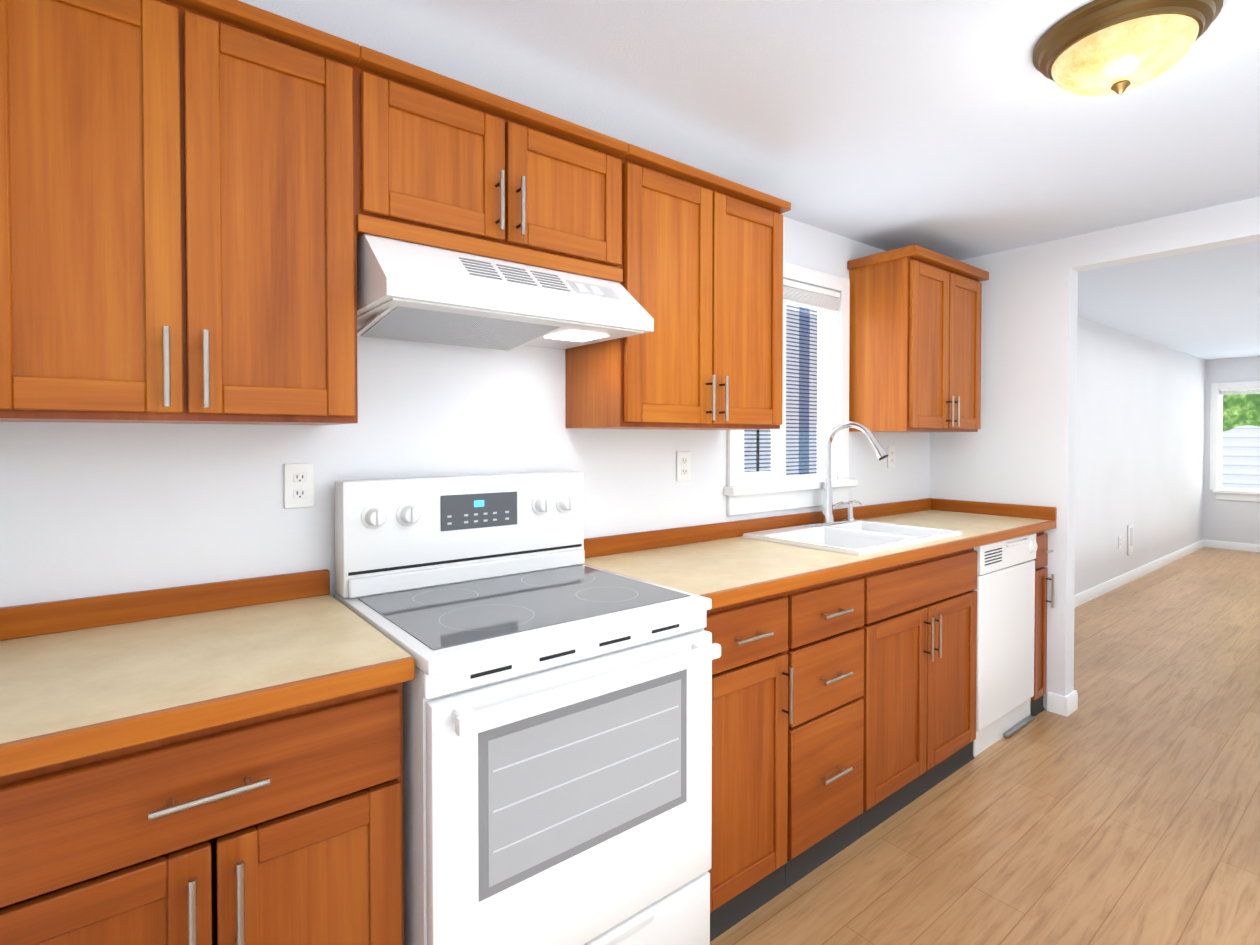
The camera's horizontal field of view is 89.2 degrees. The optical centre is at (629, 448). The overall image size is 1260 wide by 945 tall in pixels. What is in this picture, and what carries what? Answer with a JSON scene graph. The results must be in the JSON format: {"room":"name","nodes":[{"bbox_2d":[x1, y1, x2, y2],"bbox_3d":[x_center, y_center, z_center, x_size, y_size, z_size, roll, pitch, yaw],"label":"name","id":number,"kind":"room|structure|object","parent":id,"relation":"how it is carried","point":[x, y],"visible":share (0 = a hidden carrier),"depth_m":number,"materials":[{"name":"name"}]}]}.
{"room":"kitchen","nodes":[
{"label":"kitchen","id":0,"kind":"room"},
{"bbox_2d":[0,216,1205,606],"bbox_3d":[2.987,0.120,4.804,11.150,2.400,0.120,-1,1,-38],"label":"wall","id":1,"kind":"structure","parent":0,"point":[88,510],"depth_m":1.93,"materials":[{"name":"white paint"}]},
{"bbox_2d":[0,0,359,424],"bbox_3d":[-0.963,-0.476,1.346,0.670,0.840,0.366,-1,1,-38],"label":"upper cabinet","id":2,"kind":"object","parent":1,"relation":"attached to","point":[178,239],"visible":1,"depth_m":1.23,"materials":[{"name":"brown wood"}]},
{"bbox_2d":[284,463,314,508],"bbox_3d":[-0.860,0.097,1.664,0.072,0.116,0.010,-1,1,-38],"label":"electrical outlet","id":3,"kind":"object","parent":1,"relation":"attached to","point":[299,485],"visible":1,"depth_m":1.66,"materials":[{"name":"white plastic"}]},
{"bbox_2d":[355,45,627,282],"bbox_3d":[-0.403,-0.700,1.787,0.760,0.405,0.366,-1,1,-38],"label":"upper cabinet","id":4,"kind":"object","parent":1,"relation":"attached to","point":[444,162],"visible":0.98,"depth_m":1.62,"materials":[{"name":"brown wood"}]},
{"bbox_2d":[357,234,653,350],"bbox_3d":[-0.368,-0.396,1.755,0.738,0.203,0.468,-1,1,-38],"label":"range hood","id":5,"kind":"object","parent":4,"relation":"attached to","point":[412,292],"visible":0.98,"depth_m":1.59,"materials":[{"name":"white metal"}]},
{"bbox_2d":[565,144,790,429],"bbox_3d":[0.195,-0.490,2.265,0.768,0.840,0.366,-1,1,-38],"label":"upper cabinet","id":6,"kind":"object","parent":1,"relation":"attached to","point":[702,265],"visible":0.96,"depth_m":2.11,"materials":[{"name":"brown wood"}]},
{"bbox_2d":[677,452,690,481],"bbox_3d":[0.213,0.071,2.516,0.072,0.116,0.010,-1,1,-38],"label":"electrical outlet","id":7,"kind":"object","parent":1,"relation":"attached to","point":[683,466],"visible":1,"depth_m":2.51,"materials":[{"name":"white plastic"}]},
{"bbox_2d":[724,261,857,515],"bbox_3d":[0.740,-0.282,2.947,0.910,1.117,0.135,-1,1,-38],"label":"window","id":8,"kind":"structure","parent":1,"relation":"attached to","point":[775,488],"depth_m":3.02,"materials":[{"name":"white plastic"}]},
{"bbox_2d":[887,446,894,467],"bbox_3d":[1.423,0.046,3.476,0.072,0.116,0.010,-1,1,-38],"label":"electrical outlet","id":9,"kind":"object","parent":1,"relation":"attached to","point":[891,457],"visible":1,"depth_m":3.47,"materials":[{"name":"white plastic"}]},
{"bbox_2d":[847,244,988,431],"bbox_3d":[1.506,-0.514,3.306,0.780,0.855,0.366,-1,1,-38],"label":"upper cabinet","id":10,"kind":"object","parent":1,"relation":"attached to","point":[915,340],"visible":1,"depth_m":3.12,"materials":[{"name":"brown wood"}]},
{"bbox_2d":[1118,535,1120,547],"bbox_3d":[4.622,0.882,6.029,0.072,0.116,0.010,-1,1,-38],"label":"electrical outlet","id":11,"kind":"object","parent":1,"relation":"attached to","point":[1119,541],"visible":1,"depth_m":6.02,"materials":[{"name":"white plastic"}]},
{"bbox_2d":[1127,524,1132,554],"bbox_3d":[4.876,0.886,6.224,0.130,0.295,0.020,-1,1,-38],"label":"thermostat","id":12,"kind":"object","parent":1,"relation":"attached to","point":[1130,541],"visible":1,"depth_m":6.20,"materials":[{"name":"white plastic"}]},
{"bbox_2d":[1075,539,1204,606],"bbox_3d":[4.626,1.254,6.038,7.070,0.095,0.014,-1,1,-38],"label":"baseboard","id":13,"kind":"structure","parent":1,"relation":"attached to","point":[1085,596],"depth_m":6.29,"materials":[{"name":"white wood"}]},
{"bbox_2d":[239,0,1259,359],"bbox_3d":[4.019,-1.089,3.486,11.390,0.060,3.440,-1,1,-38],"label":"ceiling","id":14,"kind":"structure","parent":0,"point":[959,128],"depth_m":1.96,"materials":[{"name":"white paint"}]},
{"bbox_2d":[1033,0,1222,96],"bbox_3d":[1.212,-0.952,1.579,0.370,0.154,0.370,-1,1,-38],"label":"light","id":15,"kind":"object","parent":14,"relation":"attached to","point":[1100,48],"visible":1,"depth_m":1.50,"materials":[{"name":"beige glass"}]},
{"bbox_2d":[710,547,1259,944],"bbox_3d":[4.019,1.371,3.524,11.390,0.060,3.440,-1,1,-38],"label":"floor","id":16,"kind":"structure","parent":0,"point":[1120,805],"depth_m":2.34,"materials":[{"name":"brown wood"}]},
{"bbox_2d":[0,683,403,944],"bbox_3d":[-0.873,0.906,1.254,0.670,0.939,0.656,-1,1,-38],"label":"base cabinet","id":17,"kind":"object","parent":16,"relation":"on","point":[284,827],"visible":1,"depth_m":1.05,"materials":[{"name":"brown wood"}]},
{"bbox_2d":[0,569,414,777],"bbox_3d":[-0.872,0.383,1.249,0.676,0.106,0.653,-1,1,-38],"label":"countertop","id":18,"kind":"structure","parent":17,"relation":"on","point":[80,678],"depth_m":1.19,"materials":[{"name":"laminate"}]},
{"bbox_2d":[335,471,720,944],"bbox_3d":[-0.266,0.727,1.650,0.746,1.285,0.730,-1,1,-38],"label":"range","id":19,"kind":"object","parent":16,"relation":"on","point":[557,740],"visible":1,"depth_m":1.45,"materials":[{"name":"white metal"}]},
{"bbox_2d":[704,592,793,941],"bbox_3d":[0.153,0.894,2.069,0.405,0.939,0.656,-1,1,-38],"label":"base cabinet","id":20,"kind":"object","parent":16,"relation":"on","point":[750,713],"visible":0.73,"depth_m":1.86,"materials":[{"name":"brown wood"}]},
{"bbox_2d":[785,574,863,887],"bbox_3d":[0.477,0.890,2.326,0.418,0.939,0.656,-1,1,-38],"label":"base cabinet","id":21,"kind":"object","parent":16,"relation":"on","point":[825,651],"visible":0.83,"depth_m":2.08,"materials":[{"name":"brown wood"}]},
{"bbox_2d":[860,548,976,835],"bbox_3d":[0.986,0.883,2.730,0.878,0.939,0.656,-1,1,-38],"label":"base cabinet","id":22,"kind":"object","parent":16,"relation":"on","point":[919,627],"visible":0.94,"depth_m":2.46,"materials":[{"name":"brown wood"}]},
{"bbox_2d":[584,498,1056,610],"bbox_3d":[0.977,0.360,2.716,2.516,0.106,0.653,-1,1,-38],"label":"countertop","id":23,"kind":"structure","parent":22,"relation":"on","point":[722,564],"depth_m":2.35,"materials":[{"name":"laminate"}]},
{"bbox_2d":[743,421,961,555],"bbox_3d":[0.957,0.212,2.716,0.812,0.665,0.540,-1,1,-38],"label":"sink","id":24,"kind":"object","parent":23,"relation":"in","point":[850,535],"visible":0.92,"depth_m":2.82,"materials":[{"name":"white ceramic"}]},
{"bbox_2d":[806,421,887,526],"bbox_3d":[1.052,0.114,2.917,0.412,0.474,0.297,-1,1,-38],"label":"faucet","id":25,"kind":"object","parent":24,"relation":"on","point":[827,520],"depth_m":2.95,"materials":[{"name":"silver metal"}]},
{"bbox_2d":[973,533,1036,756],"bbox_3d":[1.592,0.880,3.187,0.628,0.932,0.598,-1,1,-38],"label":"dishwasher","id":26,"kind":"object","parent":16,"relation":"on","point":[1005,589],"visible":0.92,"depth_m":2.95,"materials":[{"name":"white metal"}]},
{"bbox_2d":[1030,531,1053,716],"bbox_3d":[1.898,0.872,3.452,0.168,0.939,0.658,-1,1,-38],"label":"base cabinet","id":27,"kind":"object","parent":16,"relation":"on","point":[1040,641],"visible":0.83,"depth_m":3.23,"materials":[{"name":"brown wood"}]},
{"bbox_2d":[929,197,1259,709],"bbox_3d":[2.801,0.156,2.538,0.120,2.400,3.200,-1,1,-38],"label":"wall","id":28,"kind":"structure","parent":0,"point":[1019,447],"depth_m":3.28,"materials":[{"name":"white paint"}]},
{"bbox_2d":[1047,690,1077,710],"bbox_3d":[2.087,1.292,3.563,0.014,0.095,0.694,-1,1,-38],"label":"baseboard","id":29,"kind":"structure","parent":28,"relation":"attached to","point":[1066,705],"depth_m":3.25,"materials":[{"name":"white"}]},
{"bbox_2d":[1203,356,1259,544],"bbox_3d":[8.432,0.086,7.008,0.120,2.400,3.440,-1,1,-38],"label":"wall","id":30,"kind":"structure","parent":0,"point":[1231,521],"depth_m":8.06,"materials":[{"name":"paint"}]},
{"bbox_2d":[1205,540,1259,551],"bbox_3d":[8.377,1.239,6.988,0.014,0.095,3.150,-1,1,-38],"label":"baseboard","id":31,"kind":"structure","parent":30,"relation":"attached to","point":[1208,543],"depth_m":8.01,"materials":[{"name":"white wood"}]},
{"bbox_2d":[1209,381,1259,501],"bbox_3d":[7.921,-0.083,7.589,0.165,1.480,1.540,-1,1,-38],"label":"window","id":32,"kind":"structure","parent":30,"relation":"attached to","point":[1216,456],"depth_m":8.11,"materials":[{"name":"white plastic"}]},
{"label":"outside","id":33,"kind":"structure","parent":0,"visible":0},
{"bbox_2d":[744,304,817,475],"bbox_3d":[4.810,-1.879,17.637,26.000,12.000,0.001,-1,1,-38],"label":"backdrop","id":34,"kind":"structure","parent":33,"point":[796,397],"depth_m":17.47,"materials":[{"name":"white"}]},
{"bbox_2d":[1222,389,1259,488],"bbox_3d":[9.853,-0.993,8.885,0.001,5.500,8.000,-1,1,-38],"label":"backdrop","id":35,"kind":"structure","parent":33,"point":[1250,430],"depth_m":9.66,"materials":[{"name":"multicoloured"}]}
]}

